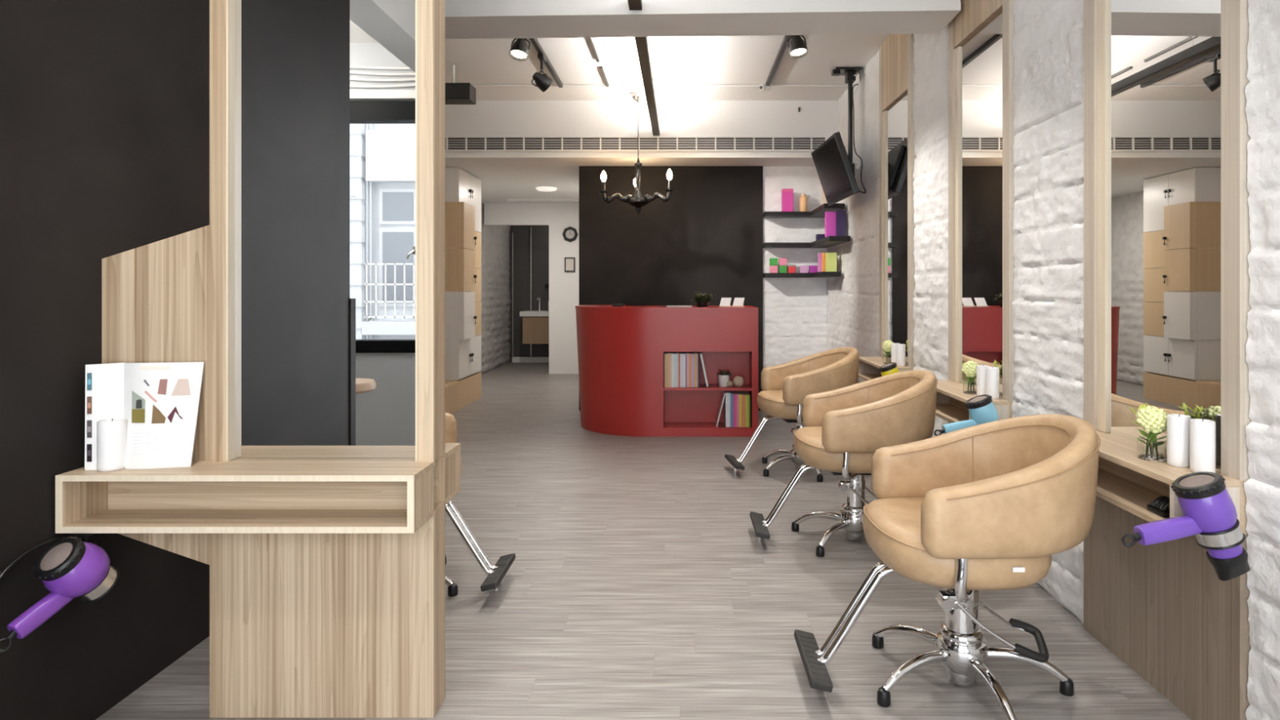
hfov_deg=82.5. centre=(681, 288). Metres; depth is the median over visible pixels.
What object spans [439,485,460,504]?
shelf
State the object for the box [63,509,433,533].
shelf
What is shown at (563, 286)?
wall
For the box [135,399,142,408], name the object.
photo
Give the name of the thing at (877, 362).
shelf
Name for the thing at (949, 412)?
shelf
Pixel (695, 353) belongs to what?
magazine
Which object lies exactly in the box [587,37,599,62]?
track rail
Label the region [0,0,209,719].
wall
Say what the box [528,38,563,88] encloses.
track rail
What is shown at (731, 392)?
magazine
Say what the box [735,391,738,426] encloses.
magazine
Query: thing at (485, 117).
wall
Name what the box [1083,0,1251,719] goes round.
station
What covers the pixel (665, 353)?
magazine
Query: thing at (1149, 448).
glass cup
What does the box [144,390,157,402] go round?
photo
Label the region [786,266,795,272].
product box
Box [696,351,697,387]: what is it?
magazine
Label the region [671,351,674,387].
magazine
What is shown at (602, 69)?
track rail
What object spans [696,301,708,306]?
pot
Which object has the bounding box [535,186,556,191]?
recessed light
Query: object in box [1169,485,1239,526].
shelf
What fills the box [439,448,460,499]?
shelf
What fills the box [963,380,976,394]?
glass cup
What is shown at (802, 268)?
product box
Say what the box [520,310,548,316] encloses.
countertop
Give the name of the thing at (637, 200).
chandelier
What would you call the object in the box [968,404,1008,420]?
shelf
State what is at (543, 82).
spotlight
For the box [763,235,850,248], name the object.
corner shelf
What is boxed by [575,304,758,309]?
countertop
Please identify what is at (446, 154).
trim
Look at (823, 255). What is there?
product box
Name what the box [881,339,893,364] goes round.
flower vase
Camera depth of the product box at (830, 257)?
6.80 m
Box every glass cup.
[883,354,891,364]
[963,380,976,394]
[1137,436,1166,461]
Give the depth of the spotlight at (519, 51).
4.78 m
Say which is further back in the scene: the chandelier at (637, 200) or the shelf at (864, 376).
the chandelier at (637, 200)
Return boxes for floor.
[95,362,1191,719]
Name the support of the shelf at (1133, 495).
attached to the station at (1166, 243)
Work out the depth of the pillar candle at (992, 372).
3.35 m
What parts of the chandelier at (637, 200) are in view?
bulb, arm, cord, stem, arm, bulb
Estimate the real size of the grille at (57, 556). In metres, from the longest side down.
0.078 x 0.078 x 0.011 m
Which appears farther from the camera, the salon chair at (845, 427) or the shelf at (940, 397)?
the shelf at (940, 397)
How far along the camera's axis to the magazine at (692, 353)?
6.18 m
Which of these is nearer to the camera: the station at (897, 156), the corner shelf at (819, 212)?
the station at (897, 156)
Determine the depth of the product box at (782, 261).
7.34 m
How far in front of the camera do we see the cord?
1.92 m
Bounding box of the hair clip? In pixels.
[1146,495,1169,517]
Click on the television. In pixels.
(835, 169)
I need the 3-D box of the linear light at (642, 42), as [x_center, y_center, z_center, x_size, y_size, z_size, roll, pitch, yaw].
[-0.240,-1.635,5.575,0.068,0.350,2.750,0,0,0]
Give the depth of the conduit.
6.45 m
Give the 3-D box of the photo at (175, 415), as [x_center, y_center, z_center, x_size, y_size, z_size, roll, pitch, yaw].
[-1.443,0.359,2.078,0.043,0.045,0.011,0,0,-16]
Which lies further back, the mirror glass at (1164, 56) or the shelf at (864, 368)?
the shelf at (864, 368)
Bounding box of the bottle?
[799,193,807,211]
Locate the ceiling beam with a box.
[444,0,960,39]
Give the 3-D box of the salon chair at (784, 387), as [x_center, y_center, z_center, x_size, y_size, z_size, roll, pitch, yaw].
[0.773,0.830,5.005,0.905,0.841,0.640,0,0,-9]
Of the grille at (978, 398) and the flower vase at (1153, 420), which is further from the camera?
the grille at (978, 398)
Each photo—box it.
[131,391,145,408]
[131,408,145,422]
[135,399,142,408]
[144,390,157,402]
[151,404,165,423]
[157,378,167,395]
[167,407,183,422]
[171,378,191,395]
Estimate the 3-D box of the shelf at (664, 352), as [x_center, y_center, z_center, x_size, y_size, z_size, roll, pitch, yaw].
[-0.162,0.854,6.286,0.018,0.683,0.268,0,0,0]
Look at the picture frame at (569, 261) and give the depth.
10.68 m
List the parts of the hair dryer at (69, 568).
handle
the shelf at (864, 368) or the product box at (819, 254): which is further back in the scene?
the product box at (819, 254)
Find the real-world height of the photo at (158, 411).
0.052 m
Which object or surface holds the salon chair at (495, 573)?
on the floor
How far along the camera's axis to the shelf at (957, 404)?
3.75 m
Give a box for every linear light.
[627,0,642,10]
[634,36,660,135]
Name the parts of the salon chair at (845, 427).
leg, seat, leg, seat plate, backrest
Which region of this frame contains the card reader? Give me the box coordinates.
[612,303,622,306]
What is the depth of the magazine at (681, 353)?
6.18 m
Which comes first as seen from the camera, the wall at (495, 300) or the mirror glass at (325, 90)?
the mirror glass at (325, 90)
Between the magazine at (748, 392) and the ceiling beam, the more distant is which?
the magazine at (748, 392)
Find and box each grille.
[40,542,72,570]
[968,395,986,402]
[1178,474,1214,487]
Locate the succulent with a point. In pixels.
(702, 300)
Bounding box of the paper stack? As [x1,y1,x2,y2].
[666,305,692,306]
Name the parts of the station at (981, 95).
header panel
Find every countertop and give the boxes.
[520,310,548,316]
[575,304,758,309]
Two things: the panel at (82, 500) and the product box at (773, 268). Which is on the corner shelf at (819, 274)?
the product box at (773, 268)
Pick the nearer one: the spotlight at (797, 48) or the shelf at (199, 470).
the shelf at (199, 470)
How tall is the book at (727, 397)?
0.290 m
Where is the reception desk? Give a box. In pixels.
[575,304,758,436]
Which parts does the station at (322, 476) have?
wing panel, wing panel, panel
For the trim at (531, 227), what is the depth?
12.34 m
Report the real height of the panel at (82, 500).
0.122 m
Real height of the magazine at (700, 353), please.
0.283 m
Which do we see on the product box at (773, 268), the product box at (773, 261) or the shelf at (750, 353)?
the product box at (773, 261)
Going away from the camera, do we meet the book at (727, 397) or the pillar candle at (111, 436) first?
the pillar candle at (111, 436)
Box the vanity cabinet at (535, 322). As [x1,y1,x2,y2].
[520,295,548,343]
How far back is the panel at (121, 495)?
2.12 m
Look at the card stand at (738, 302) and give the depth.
6.37 m
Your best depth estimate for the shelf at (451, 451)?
2.31 m
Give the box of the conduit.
[472,84,848,86]
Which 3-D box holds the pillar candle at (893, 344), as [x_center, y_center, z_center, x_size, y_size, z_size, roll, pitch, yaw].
[1.430,0.434,4.863,0.058,0.147,0.058,0,0,0]
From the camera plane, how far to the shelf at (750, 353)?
6.29 m
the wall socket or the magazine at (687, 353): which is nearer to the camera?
the wall socket
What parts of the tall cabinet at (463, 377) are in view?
panel, panel, panel, panel, panel, door, door, door, door, door, door, door, door, door, door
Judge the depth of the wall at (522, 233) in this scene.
12.40 m
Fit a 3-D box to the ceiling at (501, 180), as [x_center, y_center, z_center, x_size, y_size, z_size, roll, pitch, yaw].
[-0.650,-1.310,9.870,4.900,0.100,5.460,0,0,0]
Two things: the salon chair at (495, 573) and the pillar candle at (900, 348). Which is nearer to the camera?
the salon chair at (495, 573)
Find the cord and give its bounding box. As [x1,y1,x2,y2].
[0,533,97,580]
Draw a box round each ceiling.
[444,34,889,100]
[444,160,815,203]
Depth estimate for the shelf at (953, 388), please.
3.56 m
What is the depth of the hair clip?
2.04 m
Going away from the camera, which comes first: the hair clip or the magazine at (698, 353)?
the hair clip
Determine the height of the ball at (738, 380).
0.092 m
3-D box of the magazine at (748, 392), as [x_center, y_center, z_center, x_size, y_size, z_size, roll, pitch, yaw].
[0.580,1.040,6.280,0.009,0.270,0.200,0,0,0]
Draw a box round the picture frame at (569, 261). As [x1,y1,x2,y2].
[564,257,574,271]
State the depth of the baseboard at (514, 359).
12.36 m
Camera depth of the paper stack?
6.22 m
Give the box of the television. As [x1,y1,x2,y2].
[811,66,866,205]
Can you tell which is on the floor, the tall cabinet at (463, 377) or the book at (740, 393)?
the tall cabinet at (463, 377)
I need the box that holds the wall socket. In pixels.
[69,533,96,539]
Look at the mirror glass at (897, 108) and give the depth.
5.06 m
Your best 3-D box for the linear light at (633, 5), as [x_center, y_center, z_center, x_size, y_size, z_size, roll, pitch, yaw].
[-0.240,-1.635,1.610,0.068,0.350,4.420,0,0,0]
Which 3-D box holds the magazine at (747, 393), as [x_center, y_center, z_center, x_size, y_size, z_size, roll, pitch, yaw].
[0.565,1.037,6.280,0.019,0.275,0.200,0,0,0]
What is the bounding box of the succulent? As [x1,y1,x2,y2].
[692,291,714,306]
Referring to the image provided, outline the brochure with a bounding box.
[84,361,204,470]
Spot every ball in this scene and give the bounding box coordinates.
[727,380,733,386]
[733,375,743,386]
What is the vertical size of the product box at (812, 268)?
0.075 m
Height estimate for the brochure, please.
0.290 m
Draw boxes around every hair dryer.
[0,536,119,652]
[878,362,899,376]
[933,394,999,435]
[1120,471,1250,581]
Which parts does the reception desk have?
panel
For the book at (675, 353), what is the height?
0.285 m
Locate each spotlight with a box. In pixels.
[509,38,530,61]
[531,53,552,92]
[786,35,808,58]
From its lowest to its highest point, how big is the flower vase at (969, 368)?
0.158 m
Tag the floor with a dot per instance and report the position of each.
(640, 584)
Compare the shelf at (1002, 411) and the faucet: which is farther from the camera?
the faucet
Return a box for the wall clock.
[562,226,577,242]
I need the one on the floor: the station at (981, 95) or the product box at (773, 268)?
the station at (981, 95)
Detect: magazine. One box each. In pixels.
[664,351,666,387]
[666,351,669,387]
[669,351,671,387]
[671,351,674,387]
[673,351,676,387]
[676,351,678,387]
[678,351,679,387]
[680,351,682,387]
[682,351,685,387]
[685,351,686,387]
[686,351,688,387]
[688,351,691,387]
[691,351,693,387]
[693,351,696,387]
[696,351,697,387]
[697,352,698,387]
[699,351,708,386]
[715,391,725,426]
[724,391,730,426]
[729,391,731,426]
[730,391,733,426]
[732,391,736,426]
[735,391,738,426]
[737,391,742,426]
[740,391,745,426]
[743,391,746,426]
[745,391,749,426]
[747,391,750,426]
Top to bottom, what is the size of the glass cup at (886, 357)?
0.058 m
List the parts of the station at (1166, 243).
panel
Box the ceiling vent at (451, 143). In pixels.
[444,136,826,151]
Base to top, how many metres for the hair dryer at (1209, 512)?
0.267 m
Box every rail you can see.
[506,199,578,200]
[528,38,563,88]
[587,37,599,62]
[600,66,608,87]
[765,35,791,86]
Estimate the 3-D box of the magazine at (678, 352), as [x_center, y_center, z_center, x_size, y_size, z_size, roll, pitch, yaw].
[-0.020,0.693,6.280,0.015,0.289,0.200,0,0,0]
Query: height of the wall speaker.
0.296 m
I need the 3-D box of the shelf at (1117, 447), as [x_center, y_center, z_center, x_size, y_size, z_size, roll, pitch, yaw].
[1.415,0.517,2.305,0.218,0.018,0.750,0,0,0]
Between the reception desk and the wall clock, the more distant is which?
the wall clock
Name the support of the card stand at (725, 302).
on the reception desk
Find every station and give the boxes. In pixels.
[55,0,460,717]
[857,33,915,380]
[935,0,1016,423]
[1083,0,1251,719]
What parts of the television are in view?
ceiling plate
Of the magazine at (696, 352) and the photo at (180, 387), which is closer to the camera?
the photo at (180, 387)
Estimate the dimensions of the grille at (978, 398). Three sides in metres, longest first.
0.078 x 0.078 x 0.011 m
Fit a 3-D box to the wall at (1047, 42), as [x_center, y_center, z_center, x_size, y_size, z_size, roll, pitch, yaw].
[1.545,-0.280,4.560,0.122,3.060,5.880,0,0,0]
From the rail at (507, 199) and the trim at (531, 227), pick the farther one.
the trim at (531, 227)
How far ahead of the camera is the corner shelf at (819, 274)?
7.27 m
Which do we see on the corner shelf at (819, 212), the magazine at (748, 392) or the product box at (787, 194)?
the product box at (787, 194)
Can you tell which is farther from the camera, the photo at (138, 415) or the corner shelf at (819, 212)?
the corner shelf at (819, 212)
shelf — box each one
[57,460,435,481]
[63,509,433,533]
[233,457,439,502]
[439,443,460,459]
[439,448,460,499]
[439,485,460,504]
[663,351,664,423]
[664,351,749,422]
[749,351,751,426]
[763,203,844,217]
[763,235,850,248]
[763,271,841,277]
[857,360,879,373]
[857,373,881,380]
[858,356,913,370]
[935,403,968,422]
[936,380,1013,404]
[936,391,949,403]
[949,396,1012,417]
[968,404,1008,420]
[1095,430,1245,487]
[1096,467,1169,522]
[1097,457,1247,533]
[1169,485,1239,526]
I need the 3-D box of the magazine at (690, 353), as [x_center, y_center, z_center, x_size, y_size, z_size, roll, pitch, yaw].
[0.073,0.694,6.280,0.021,0.287,0.200,0,0,0]
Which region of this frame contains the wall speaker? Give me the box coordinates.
[444,65,475,104]
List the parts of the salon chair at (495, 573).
leg, backrest, seat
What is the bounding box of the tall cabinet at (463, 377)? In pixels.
[444,167,481,413]
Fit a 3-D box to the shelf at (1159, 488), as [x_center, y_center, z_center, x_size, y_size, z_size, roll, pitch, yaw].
[1.490,0.588,2.305,0.020,0.124,0.750,0,0,0]
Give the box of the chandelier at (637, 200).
[599,90,673,215]
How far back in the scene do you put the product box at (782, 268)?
7.34 m
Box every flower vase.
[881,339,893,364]
[960,360,978,394]
[1128,402,1168,461]
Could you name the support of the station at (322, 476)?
on the floor
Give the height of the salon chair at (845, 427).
0.841 m
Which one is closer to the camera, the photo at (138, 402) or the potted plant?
the photo at (138, 402)
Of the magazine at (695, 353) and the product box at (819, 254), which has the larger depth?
the product box at (819, 254)
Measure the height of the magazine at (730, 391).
0.285 m
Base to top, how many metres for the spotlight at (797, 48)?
0.259 m
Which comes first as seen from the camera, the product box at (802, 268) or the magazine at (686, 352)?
the magazine at (686, 352)
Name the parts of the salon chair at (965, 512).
leg, leg, seat, backrest, leg, leg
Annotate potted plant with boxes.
[717,369,733,386]
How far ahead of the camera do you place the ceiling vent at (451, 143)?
7.00 m
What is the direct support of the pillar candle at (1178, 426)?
on the station at (1166, 243)
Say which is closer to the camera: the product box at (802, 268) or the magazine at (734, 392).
the magazine at (734, 392)
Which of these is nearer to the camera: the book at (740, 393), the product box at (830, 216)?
the book at (740, 393)
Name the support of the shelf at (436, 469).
attached to the station at (322, 476)
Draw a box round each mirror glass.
[234,0,415,458]
[886,91,907,364]
[960,8,1002,397]
[1107,0,1221,471]
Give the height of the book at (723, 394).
0.284 m
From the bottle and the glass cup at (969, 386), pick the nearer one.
the glass cup at (969, 386)
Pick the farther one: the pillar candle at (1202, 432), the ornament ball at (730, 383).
the ornament ball at (730, 383)
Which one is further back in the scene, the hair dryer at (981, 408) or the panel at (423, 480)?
the hair dryer at (981, 408)
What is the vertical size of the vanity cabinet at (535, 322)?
0.783 m
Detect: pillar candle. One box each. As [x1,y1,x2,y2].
[96,417,127,471]
[891,342,898,363]
[896,343,905,366]
[976,364,989,395]
[986,366,999,399]
[1166,413,1191,467]
[1190,418,1215,472]
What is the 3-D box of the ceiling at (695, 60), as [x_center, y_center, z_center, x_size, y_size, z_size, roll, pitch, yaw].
[-0.800,-1.860,2.910,5.200,0.100,8.220,0,0,0]
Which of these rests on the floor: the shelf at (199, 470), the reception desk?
the reception desk
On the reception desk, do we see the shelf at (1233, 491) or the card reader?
the card reader
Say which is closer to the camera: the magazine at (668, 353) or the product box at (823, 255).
the magazine at (668, 353)
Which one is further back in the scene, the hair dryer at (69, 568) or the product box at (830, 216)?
the product box at (830, 216)
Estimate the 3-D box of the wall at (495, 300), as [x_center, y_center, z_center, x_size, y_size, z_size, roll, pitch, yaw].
[-2.950,-0.005,9.700,0.100,2.510,5.400,0,0,0]
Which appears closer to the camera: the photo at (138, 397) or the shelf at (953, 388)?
the photo at (138, 397)
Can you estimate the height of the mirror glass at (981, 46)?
1.818 m
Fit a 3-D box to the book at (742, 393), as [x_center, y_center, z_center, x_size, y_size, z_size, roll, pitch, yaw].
[0.526,1.037,6.280,0.029,0.275,0.200,0,0,0]
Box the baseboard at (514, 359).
[511,356,548,362]
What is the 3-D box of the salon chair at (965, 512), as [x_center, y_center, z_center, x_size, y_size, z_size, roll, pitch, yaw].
[0.834,0.830,2.309,0.905,0.841,0.639,0,0,0]
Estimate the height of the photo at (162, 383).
0.043 m
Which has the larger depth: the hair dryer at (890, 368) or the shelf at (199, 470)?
the hair dryer at (890, 368)
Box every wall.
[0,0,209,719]
[444,100,838,159]
[479,202,511,373]
[484,203,578,373]
[508,225,548,362]
[578,165,826,410]
[826,0,1279,719]
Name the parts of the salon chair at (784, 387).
leg, seat, leg, seat plate, backrest, leg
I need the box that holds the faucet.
[537,295,540,311]
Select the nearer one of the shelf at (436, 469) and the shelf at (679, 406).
the shelf at (436, 469)
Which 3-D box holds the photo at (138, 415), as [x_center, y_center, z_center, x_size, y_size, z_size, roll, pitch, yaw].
[-1.539,0.360,2.062,0.040,0.038,0.010,0,0,-3]
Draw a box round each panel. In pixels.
[62,481,107,526]
[107,481,407,509]
[413,467,433,526]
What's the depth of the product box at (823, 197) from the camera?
7.20 m
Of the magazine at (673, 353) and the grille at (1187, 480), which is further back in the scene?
the magazine at (673, 353)
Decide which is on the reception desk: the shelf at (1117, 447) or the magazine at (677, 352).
the magazine at (677, 352)
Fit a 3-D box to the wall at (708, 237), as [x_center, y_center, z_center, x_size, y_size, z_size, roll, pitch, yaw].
[0.221,-0.005,7.505,2.548,2.510,0.070,0,0,0]
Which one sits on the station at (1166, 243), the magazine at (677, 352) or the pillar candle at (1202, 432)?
the pillar candle at (1202, 432)
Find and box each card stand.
[719,297,731,306]
[732,297,744,306]
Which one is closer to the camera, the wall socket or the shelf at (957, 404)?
the wall socket
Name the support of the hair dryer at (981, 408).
attached to the station at (981, 95)
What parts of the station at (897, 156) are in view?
header panel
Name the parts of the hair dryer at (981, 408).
handle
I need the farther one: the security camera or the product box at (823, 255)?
the product box at (823, 255)
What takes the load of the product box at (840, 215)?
on the corner shelf at (829, 241)
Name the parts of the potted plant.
pot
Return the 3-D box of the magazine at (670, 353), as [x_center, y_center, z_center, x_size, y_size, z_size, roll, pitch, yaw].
[-0.094,0.693,6.280,0.019,0.289,0.200,0,0,0]
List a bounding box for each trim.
[444,152,812,157]
[512,226,532,356]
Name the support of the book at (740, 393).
on the reception desk
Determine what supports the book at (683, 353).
on the reception desk
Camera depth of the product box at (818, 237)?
7.15 m
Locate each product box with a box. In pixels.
[769,257,777,266]
[769,265,777,272]
[778,257,786,266]
[778,265,786,272]
[781,188,793,211]
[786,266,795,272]
[799,265,808,272]
[808,265,817,272]
[815,234,825,240]
[817,253,821,271]
[821,187,826,204]
[821,252,826,271]
[825,211,835,237]
[825,252,836,271]
[835,210,845,235]
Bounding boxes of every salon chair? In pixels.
[444,413,515,596]
[724,346,859,482]
[749,369,937,556]
[793,413,1100,719]
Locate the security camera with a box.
[759,84,769,91]
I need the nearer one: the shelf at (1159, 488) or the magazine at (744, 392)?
the shelf at (1159, 488)
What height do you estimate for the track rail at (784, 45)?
0.035 m
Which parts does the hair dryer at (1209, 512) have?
handle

